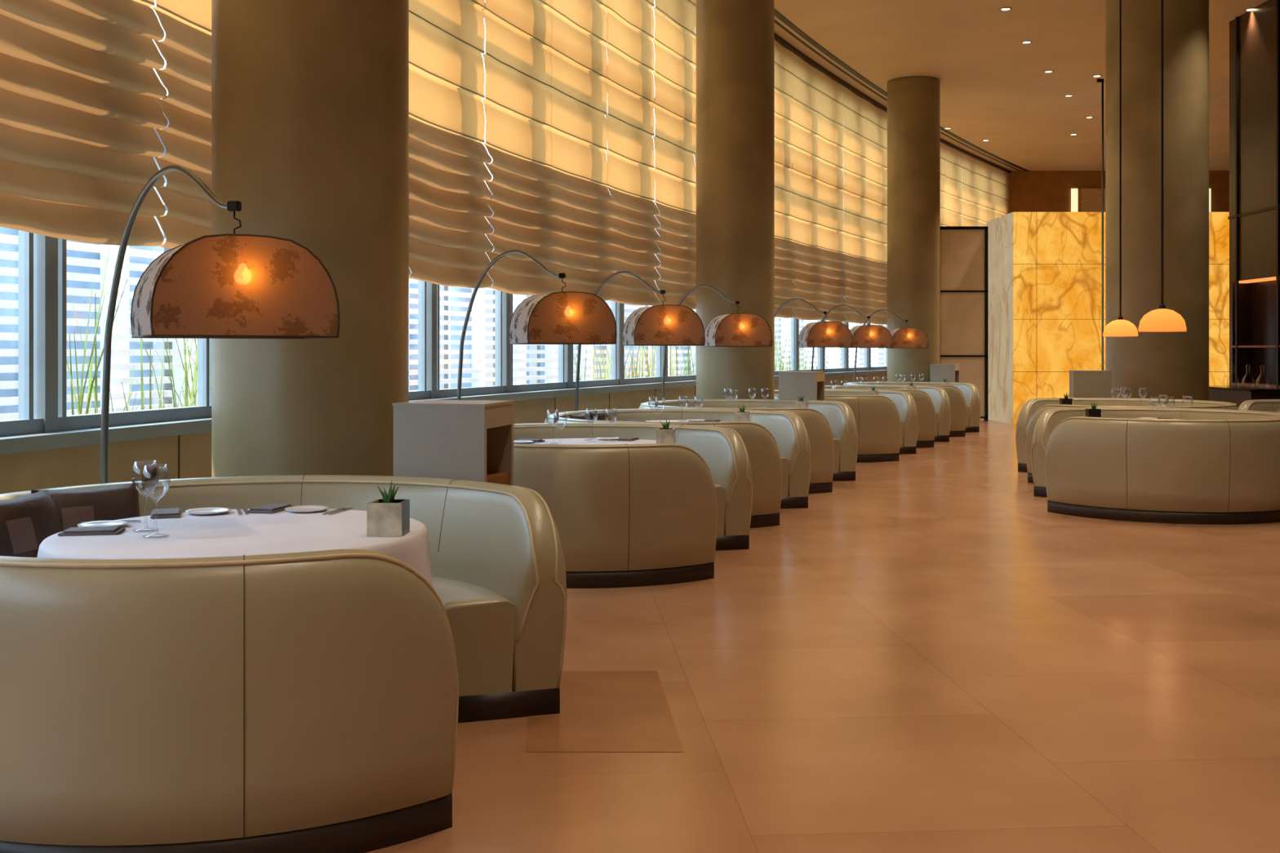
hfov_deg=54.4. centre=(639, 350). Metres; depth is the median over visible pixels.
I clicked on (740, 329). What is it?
arc floor lamp
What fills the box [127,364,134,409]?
plant
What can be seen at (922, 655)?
floor
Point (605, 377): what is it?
plant
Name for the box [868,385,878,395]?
succulent planter
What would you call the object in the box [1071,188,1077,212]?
window
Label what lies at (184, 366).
plant
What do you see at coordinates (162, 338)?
plant
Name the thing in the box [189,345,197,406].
plant
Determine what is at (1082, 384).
base cabinet
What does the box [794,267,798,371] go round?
mullion
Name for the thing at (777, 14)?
trim
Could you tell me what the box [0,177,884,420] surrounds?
building
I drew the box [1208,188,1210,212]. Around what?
window
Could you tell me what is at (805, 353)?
plant
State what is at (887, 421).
banquette
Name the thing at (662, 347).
mullion
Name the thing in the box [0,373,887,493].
wall
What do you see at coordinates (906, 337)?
arc floor lamp
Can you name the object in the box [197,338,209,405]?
thin mullion
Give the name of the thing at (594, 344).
plant
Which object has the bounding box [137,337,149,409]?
plant
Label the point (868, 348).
mullion
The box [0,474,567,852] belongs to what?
banquette
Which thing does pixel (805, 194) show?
blind
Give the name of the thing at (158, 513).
place setting
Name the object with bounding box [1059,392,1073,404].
succulent planter
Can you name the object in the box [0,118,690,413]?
facade
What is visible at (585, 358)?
plant
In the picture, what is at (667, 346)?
thin mullion
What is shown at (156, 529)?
wine glass
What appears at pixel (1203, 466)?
banquette
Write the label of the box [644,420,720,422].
round dining table
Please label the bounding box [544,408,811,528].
banquette
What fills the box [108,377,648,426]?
window sill
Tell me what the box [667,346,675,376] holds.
plant
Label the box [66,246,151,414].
plant
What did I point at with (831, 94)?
blind
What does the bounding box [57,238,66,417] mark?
thin mullion
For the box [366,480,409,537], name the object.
succulent planter
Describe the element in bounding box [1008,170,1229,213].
wall
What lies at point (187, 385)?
plant
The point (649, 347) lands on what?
pier
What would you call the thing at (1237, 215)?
batten
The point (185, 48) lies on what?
blind
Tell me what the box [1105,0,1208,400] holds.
round column
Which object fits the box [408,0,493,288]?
blind
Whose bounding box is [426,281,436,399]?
mullion
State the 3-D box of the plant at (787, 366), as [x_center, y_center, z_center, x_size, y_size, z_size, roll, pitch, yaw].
[2.908,0.586,26.052,1.157,2.529,1.468,0,0,0]
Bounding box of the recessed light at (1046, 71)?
[1043,70,1053,72]
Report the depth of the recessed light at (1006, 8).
18.15 m
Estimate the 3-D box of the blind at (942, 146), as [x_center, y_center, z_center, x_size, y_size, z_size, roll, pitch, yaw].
[6.902,-2.740,28.947,0.138,4.421,1.480,0,0,30]
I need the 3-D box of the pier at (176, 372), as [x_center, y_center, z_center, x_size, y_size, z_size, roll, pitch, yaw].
[-9.034,-1.375,24.733,0.439,6.450,0.489,0,0,0]
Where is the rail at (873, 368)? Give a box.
[841,366,887,372]
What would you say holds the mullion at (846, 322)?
on the trim at (68, 438)
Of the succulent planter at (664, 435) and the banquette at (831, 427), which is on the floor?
the banquette at (831, 427)
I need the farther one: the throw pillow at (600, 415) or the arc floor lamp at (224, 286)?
the throw pillow at (600, 415)
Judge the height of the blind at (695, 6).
4.424 m
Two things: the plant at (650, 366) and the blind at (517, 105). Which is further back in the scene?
the plant at (650, 366)
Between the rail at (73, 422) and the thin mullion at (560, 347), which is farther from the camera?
the thin mullion at (560, 347)
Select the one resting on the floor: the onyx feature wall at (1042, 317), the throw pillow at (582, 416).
the onyx feature wall at (1042, 317)
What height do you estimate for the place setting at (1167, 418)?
0.016 m
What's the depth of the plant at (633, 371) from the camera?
19.26 m
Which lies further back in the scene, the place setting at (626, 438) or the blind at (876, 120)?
the blind at (876, 120)
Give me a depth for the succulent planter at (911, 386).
18.81 m
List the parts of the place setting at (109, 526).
plate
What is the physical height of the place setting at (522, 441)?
0.016 m
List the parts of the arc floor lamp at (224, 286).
arm, shade frame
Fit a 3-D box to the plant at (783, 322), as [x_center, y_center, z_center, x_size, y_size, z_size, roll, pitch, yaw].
[2.252,0.586,24.186,1.132,2.528,1.665,0,0,-38]
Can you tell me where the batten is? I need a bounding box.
[1227,0,1279,388]
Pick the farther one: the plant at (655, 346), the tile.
the plant at (655, 346)
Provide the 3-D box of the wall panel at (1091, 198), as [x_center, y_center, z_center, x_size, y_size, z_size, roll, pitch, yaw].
[13.850,-2.170,34.405,3.300,4.660,0.090,0,0,0]
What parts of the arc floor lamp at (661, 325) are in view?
arm, shade frame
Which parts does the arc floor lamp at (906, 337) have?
arm, shade frame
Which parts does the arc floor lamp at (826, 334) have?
arm, shade frame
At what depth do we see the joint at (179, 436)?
7.05 m
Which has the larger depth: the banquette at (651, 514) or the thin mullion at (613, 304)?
the thin mullion at (613, 304)
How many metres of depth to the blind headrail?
23.31 m
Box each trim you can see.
[0,369,887,454]
[774,8,1029,171]
[774,19,1021,171]
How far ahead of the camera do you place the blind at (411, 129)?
9.42 m
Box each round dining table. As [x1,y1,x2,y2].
[36,508,432,586]
[513,438,678,444]
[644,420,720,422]
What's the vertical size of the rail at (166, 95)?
0.100 m
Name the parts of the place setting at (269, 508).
plate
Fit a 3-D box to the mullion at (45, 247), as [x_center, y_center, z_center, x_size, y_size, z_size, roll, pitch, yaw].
[-2.946,-2.300,6.141,0.100,5.400,0.093,0,0,13]
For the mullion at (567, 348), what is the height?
5.400 m
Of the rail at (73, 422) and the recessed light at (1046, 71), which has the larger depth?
the recessed light at (1046, 71)
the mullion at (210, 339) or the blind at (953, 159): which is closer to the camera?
the mullion at (210, 339)
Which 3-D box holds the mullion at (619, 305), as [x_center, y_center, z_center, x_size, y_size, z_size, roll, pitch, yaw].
[-0.264,-2.300,14.690,0.100,5.400,0.092,0,0,21]
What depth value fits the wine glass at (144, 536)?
4.27 m
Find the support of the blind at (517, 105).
hanging from the blind headrail
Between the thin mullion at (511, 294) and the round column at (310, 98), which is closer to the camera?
the round column at (310, 98)
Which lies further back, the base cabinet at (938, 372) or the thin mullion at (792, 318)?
the base cabinet at (938, 372)
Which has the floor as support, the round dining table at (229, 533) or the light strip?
the round dining table at (229, 533)
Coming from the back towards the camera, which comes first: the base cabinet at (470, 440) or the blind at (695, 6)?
the blind at (695, 6)
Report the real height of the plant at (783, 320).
2.512 m
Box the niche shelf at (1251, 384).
[1231,345,1279,388]
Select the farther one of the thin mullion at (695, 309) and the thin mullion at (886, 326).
the thin mullion at (886, 326)
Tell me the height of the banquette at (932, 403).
0.848 m
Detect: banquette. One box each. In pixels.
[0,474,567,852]
[513,422,752,588]
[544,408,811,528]
[639,399,857,493]
[774,389,918,462]
[824,385,951,448]
[843,382,980,437]
[1015,397,1238,483]
[1031,407,1279,524]
[1238,399,1279,412]
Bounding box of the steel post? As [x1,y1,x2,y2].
[1096,78,1103,370]
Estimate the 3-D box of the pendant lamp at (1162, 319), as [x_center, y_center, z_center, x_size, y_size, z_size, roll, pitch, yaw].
[4.700,-2.587,11.200,0.400,4.825,0.400,0,0,0]
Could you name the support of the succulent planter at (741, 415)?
on the round dining table at (645, 420)
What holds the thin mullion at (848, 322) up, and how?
attached to the rail at (873, 368)
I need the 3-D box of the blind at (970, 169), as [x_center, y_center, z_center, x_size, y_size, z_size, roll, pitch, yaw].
[8.396,-2.736,31.492,0.140,4.427,1.470,0,0,31]
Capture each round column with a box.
[211,0,408,477]
[696,0,774,399]
[887,75,940,382]
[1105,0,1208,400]
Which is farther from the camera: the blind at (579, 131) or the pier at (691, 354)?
the pier at (691, 354)
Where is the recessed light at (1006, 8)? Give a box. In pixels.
[999,6,1012,10]
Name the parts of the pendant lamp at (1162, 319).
lamp shade, cord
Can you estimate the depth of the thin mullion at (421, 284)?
10.35 m
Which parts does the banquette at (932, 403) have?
seat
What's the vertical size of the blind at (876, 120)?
4.417 m
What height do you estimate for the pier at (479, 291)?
6.450 m
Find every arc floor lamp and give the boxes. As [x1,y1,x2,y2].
[100,164,339,484]
[457,249,617,399]
[575,271,705,411]
[662,284,772,400]
[774,297,853,347]
[811,304,893,371]
[853,309,928,382]
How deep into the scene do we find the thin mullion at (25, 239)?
6.01 m
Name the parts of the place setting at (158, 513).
plate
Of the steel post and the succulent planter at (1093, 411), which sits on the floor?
the steel post
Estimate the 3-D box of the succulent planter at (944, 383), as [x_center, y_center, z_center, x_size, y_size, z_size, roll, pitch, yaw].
[5.174,0.547,21.105,0.120,0.185,0.120,0,0,17]
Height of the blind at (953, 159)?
4.423 m
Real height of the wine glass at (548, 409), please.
0.234 m
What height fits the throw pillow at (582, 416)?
0.369 m
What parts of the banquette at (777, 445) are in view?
seat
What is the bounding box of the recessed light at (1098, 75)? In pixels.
[1092,74,1102,77]
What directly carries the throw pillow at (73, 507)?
on the banquette at (314, 701)
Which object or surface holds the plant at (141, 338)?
on the paved ground
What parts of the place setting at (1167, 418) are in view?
plate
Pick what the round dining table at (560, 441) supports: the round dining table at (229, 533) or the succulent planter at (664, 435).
the succulent planter at (664, 435)
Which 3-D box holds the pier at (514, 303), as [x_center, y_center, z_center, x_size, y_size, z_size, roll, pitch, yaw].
[-3.489,-1.375,35.537,0.459,6.450,0.496,0,0,0]
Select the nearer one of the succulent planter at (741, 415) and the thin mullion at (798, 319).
the succulent planter at (741, 415)
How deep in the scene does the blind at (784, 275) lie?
20.04 m
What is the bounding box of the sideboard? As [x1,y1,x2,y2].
[1208,385,1279,407]
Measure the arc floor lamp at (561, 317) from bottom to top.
2.139 m
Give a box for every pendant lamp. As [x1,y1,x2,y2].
[1102,0,1137,336]
[1137,0,1186,332]
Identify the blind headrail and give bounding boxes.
[774,32,1011,173]
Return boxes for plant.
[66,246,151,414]
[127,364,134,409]
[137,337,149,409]
[141,337,168,408]
[157,337,185,408]
[162,337,177,407]
[165,337,197,407]
[182,366,185,407]
[185,338,197,405]
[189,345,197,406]
[573,346,656,378]
[578,358,590,381]
[586,344,610,379]
[590,344,609,380]
[624,346,635,378]
[626,346,654,377]
[655,346,693,375]
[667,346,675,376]
[667,346,695,375]
[774,320,809,370]
[774,326,817,370]
[774,327,803,370]
[775,321,786,369]
[788,327,832,369]
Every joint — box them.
[177,435,180,479]
[1013,263,1229,372]
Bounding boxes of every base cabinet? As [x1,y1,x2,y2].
[391,400,515,485]
[777,371,825,400]
[929,364,959,382]
[1068,369,1112,397]
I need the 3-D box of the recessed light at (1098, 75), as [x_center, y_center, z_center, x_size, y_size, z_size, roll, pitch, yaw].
[8.300,-4.994,22.600,0.180,0.011,0.180,0,0,0]
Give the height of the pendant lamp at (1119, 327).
4.840 m
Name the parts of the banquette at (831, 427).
seat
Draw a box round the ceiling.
[774,0,1267,170]
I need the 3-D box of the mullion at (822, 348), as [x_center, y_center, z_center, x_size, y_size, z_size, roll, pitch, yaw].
[3.316,-2.300,22.790,0.100,5.400,0.091,0,0,26]
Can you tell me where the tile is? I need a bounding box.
[525,671,684,751]
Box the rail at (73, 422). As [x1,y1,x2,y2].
[0,413,115,436]
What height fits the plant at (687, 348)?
2.528 m
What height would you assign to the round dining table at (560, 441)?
0.760 m
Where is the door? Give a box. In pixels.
[940,226,987,421]
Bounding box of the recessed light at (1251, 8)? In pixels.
[1244,7,1254,11]
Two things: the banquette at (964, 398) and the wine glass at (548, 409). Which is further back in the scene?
the banquette at (964, 398)
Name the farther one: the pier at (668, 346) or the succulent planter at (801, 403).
the pier at (668, 346)
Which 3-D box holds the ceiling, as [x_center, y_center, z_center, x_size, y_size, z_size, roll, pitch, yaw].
[12.561,-5.100,18.240,34.878,0.200,44.657,0,0,0]
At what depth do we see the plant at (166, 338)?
11.12 m
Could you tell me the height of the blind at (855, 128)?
4.425 m
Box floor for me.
[365,417,1279,852]
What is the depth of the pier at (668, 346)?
42.74 m
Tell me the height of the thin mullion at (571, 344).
5.400 m
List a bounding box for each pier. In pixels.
[100,244,128,408]
[172,342,197,404]
[448,286,450,388]
[471,182,488,386]
[512,293,526,384]
[545,345,557,382]
[579,345,593,381]
[637,305,651,377]
[667,346,669,376]
[690,309,695,374]
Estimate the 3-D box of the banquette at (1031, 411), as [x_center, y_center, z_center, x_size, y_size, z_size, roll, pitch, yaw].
[5.331,0.976,13.633,2.239,0.848,2.404,0,0,12]
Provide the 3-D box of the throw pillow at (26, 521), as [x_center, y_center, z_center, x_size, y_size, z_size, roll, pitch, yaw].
[-2.220,0.725,4.460,0.194,0.408,0.420,0,0,12]
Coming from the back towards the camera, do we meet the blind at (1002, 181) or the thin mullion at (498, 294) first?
the blind at (1002, 181)
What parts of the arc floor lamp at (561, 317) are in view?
arm, shade frame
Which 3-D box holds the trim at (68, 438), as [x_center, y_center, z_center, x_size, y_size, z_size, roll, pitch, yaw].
[2.425,0.435,17.427,3.133,0.070,45.346,0,0,22]
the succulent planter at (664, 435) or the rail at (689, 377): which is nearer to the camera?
the succulent planter at (664, 435)
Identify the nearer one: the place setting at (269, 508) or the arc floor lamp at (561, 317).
the place setting at (269, 508)
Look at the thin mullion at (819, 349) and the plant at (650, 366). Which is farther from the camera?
the thin mullion at (819, 349)
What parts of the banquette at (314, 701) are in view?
seat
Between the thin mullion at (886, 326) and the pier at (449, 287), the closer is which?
the thin mullion at (886, 326)
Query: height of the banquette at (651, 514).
0.848 m
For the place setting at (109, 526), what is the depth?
4.37 m
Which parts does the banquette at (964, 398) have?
seat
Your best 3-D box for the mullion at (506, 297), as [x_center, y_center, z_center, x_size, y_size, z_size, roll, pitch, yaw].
[-1.301,-2.300,11.905,0.100,5.400,0.093,0,0,19]
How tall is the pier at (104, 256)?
6.450 m
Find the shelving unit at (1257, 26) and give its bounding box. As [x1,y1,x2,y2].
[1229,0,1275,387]
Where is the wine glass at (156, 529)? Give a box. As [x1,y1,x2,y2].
[131,460,159,531]
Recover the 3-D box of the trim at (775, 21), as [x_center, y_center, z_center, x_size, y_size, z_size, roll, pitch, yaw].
[2.880,-4.994,17.257,2.902,0.012,45.062,0,0,22]
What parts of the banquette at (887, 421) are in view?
seat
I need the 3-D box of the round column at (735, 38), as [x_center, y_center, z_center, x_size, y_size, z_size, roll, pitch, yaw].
[1.146,-1.800,14.991,0.940,6.400,0.940,0,0,0]
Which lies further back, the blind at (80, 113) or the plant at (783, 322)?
the plant at (783, 322)
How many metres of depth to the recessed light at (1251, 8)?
18.19 m
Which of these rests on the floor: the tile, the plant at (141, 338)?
the tile
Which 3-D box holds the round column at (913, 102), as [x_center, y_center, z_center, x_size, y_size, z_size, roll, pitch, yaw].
[5.073,-1.800,23.085,0.960,6.400,0.960,0,0,0]
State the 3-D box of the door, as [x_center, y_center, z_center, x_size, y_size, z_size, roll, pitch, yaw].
[6.480,-0.550,25.000,1.000,3.900,0.100,0,0,0]
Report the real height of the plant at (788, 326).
2.419 m
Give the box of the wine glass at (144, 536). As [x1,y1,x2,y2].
[141,464,170,537]
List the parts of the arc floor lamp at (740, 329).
arm, shade frame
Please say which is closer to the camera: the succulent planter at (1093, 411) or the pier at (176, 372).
the succulent planter at (1093, 411)
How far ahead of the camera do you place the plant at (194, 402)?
11.64 m
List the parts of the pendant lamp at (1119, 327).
lamp shade, cord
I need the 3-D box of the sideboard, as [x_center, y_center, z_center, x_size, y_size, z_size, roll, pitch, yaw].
[8.585,0.960,17.800,0.630,0.880,1.860,0,0,0]
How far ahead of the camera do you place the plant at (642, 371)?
19.59 m
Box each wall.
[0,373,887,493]
[986,212,1229,424]
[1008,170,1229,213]
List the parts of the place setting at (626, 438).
plate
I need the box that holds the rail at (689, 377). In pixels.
[648,368,841,382]
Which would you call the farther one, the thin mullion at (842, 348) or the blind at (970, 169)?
the blind at (970, 169)
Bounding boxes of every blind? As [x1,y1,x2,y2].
[0,0,168,246]
[151,0,211,248]
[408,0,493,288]
[408,123,413,275]
[482,0,559,295]
[548,0,613,300]
[604,0,660,305]
[652,0,696,309]
[693,0,696,298]
[774,40,796,317]
[790,51,823,319]
[817,70,848,322]
[842,85,871,323]
[865,99,887,324]
[940,142,945,226]
[943,143,962,226]
[960,151,979,226]
[977,160,995,226]
[994,167,1009,217]
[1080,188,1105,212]
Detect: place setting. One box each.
[57,520,141,536]
[150,507,248,519]
[246,503,353,515]
[513,438,544,444]
[583,436,639,441]
[677,419,720,422]
[1130,417,1173,419]
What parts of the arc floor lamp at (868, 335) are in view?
arm, shade frame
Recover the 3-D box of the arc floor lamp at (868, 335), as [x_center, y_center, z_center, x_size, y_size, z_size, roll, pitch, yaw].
[3.292,0.331,19.748,0.727,2.139,1.949,0,0,-19]
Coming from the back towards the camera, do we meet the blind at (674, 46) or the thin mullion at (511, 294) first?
the blind at (674, 46)
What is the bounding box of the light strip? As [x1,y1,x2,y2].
[1239,276,1275,283]
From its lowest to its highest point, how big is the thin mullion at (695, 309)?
5.400 m
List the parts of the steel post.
post rod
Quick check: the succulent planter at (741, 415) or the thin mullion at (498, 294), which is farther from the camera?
the thin mullion at (498, 294)
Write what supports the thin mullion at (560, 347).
attached to the window sill
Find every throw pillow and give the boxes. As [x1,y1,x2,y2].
[0,489,61,557]
[31,483,138,531]
[568,413,591,419]
[588,410,610,420]
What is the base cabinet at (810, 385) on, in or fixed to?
on the floor
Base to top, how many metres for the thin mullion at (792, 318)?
5.400 m
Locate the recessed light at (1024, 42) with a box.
[1021,40,1032,44]
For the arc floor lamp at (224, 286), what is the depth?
4.28 m
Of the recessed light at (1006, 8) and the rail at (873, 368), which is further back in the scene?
the rail at (873, 368)
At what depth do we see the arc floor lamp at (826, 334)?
16.61 m
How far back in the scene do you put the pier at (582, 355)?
38.42 m
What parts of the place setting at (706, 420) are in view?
plate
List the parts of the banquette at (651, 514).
seat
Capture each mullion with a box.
[17,230,33,419]
[33,233,57,432]
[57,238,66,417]
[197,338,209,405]
[209,338,211,405]
[417,280,426,391]
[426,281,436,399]
[436,284,439,390]
[494,288,502,386]
[502,291,511,392]
[511,293,512,385]
[557,344,564,382]
[564,344,571,388]
[571,344,573,382]
[610,195,616,379]
[616,302,622,385]
[622,303,624,378]
[656,210,661,377]
[661,346,666,382]
[666,346,667,376]
[695,309,696,374]
[791,154,794,370]
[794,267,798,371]
[798,319,799,369]
[817,100,821,368]
[821,320,824,371]
[841,105,844,368]
[844,269,848,371]
[848,322,848,368]
[864,200,867,367]
[867,288,870,370]
[884,324,887,366]
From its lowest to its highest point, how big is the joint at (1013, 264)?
4.050 m
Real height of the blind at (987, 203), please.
4.418 m
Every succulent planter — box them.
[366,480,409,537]
[656,419,675,443]
[734,404,750,421]
[795,395,807,408]
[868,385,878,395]
[906,382,915,389]
[941,379,948,385]
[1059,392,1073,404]
[1084,401,1102,417]
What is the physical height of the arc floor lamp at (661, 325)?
2.139 m
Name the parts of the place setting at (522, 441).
plate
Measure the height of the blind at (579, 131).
4.418 m
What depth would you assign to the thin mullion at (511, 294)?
11.99 m
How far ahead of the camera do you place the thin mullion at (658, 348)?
15.94 m
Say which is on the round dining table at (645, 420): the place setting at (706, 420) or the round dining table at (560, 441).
the place setting at (706, 420)
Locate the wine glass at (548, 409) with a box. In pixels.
[546,408,559,444]
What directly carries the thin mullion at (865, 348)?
attached to the rail at (873, 368)
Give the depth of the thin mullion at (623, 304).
14.78 m
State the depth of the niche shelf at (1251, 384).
18.06 m
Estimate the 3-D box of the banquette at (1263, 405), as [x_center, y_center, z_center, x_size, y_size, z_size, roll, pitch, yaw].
[7.631,0.976,13.183,2.239,0.848,2.404,0,0,12]
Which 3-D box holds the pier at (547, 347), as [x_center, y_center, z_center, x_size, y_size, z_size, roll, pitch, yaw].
[-2.597,-1.375,37.065,0.462,6.450,0.496,0,0,0]
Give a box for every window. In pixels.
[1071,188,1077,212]
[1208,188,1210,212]
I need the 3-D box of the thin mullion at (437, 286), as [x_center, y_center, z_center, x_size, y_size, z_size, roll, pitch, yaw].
[-1.740,-2.300,10.591,0.060,5.400,0.031,0,0,18]
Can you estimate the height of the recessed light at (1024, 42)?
0.011 m
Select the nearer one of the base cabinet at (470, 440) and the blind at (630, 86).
the base cabinet at (470, 440)

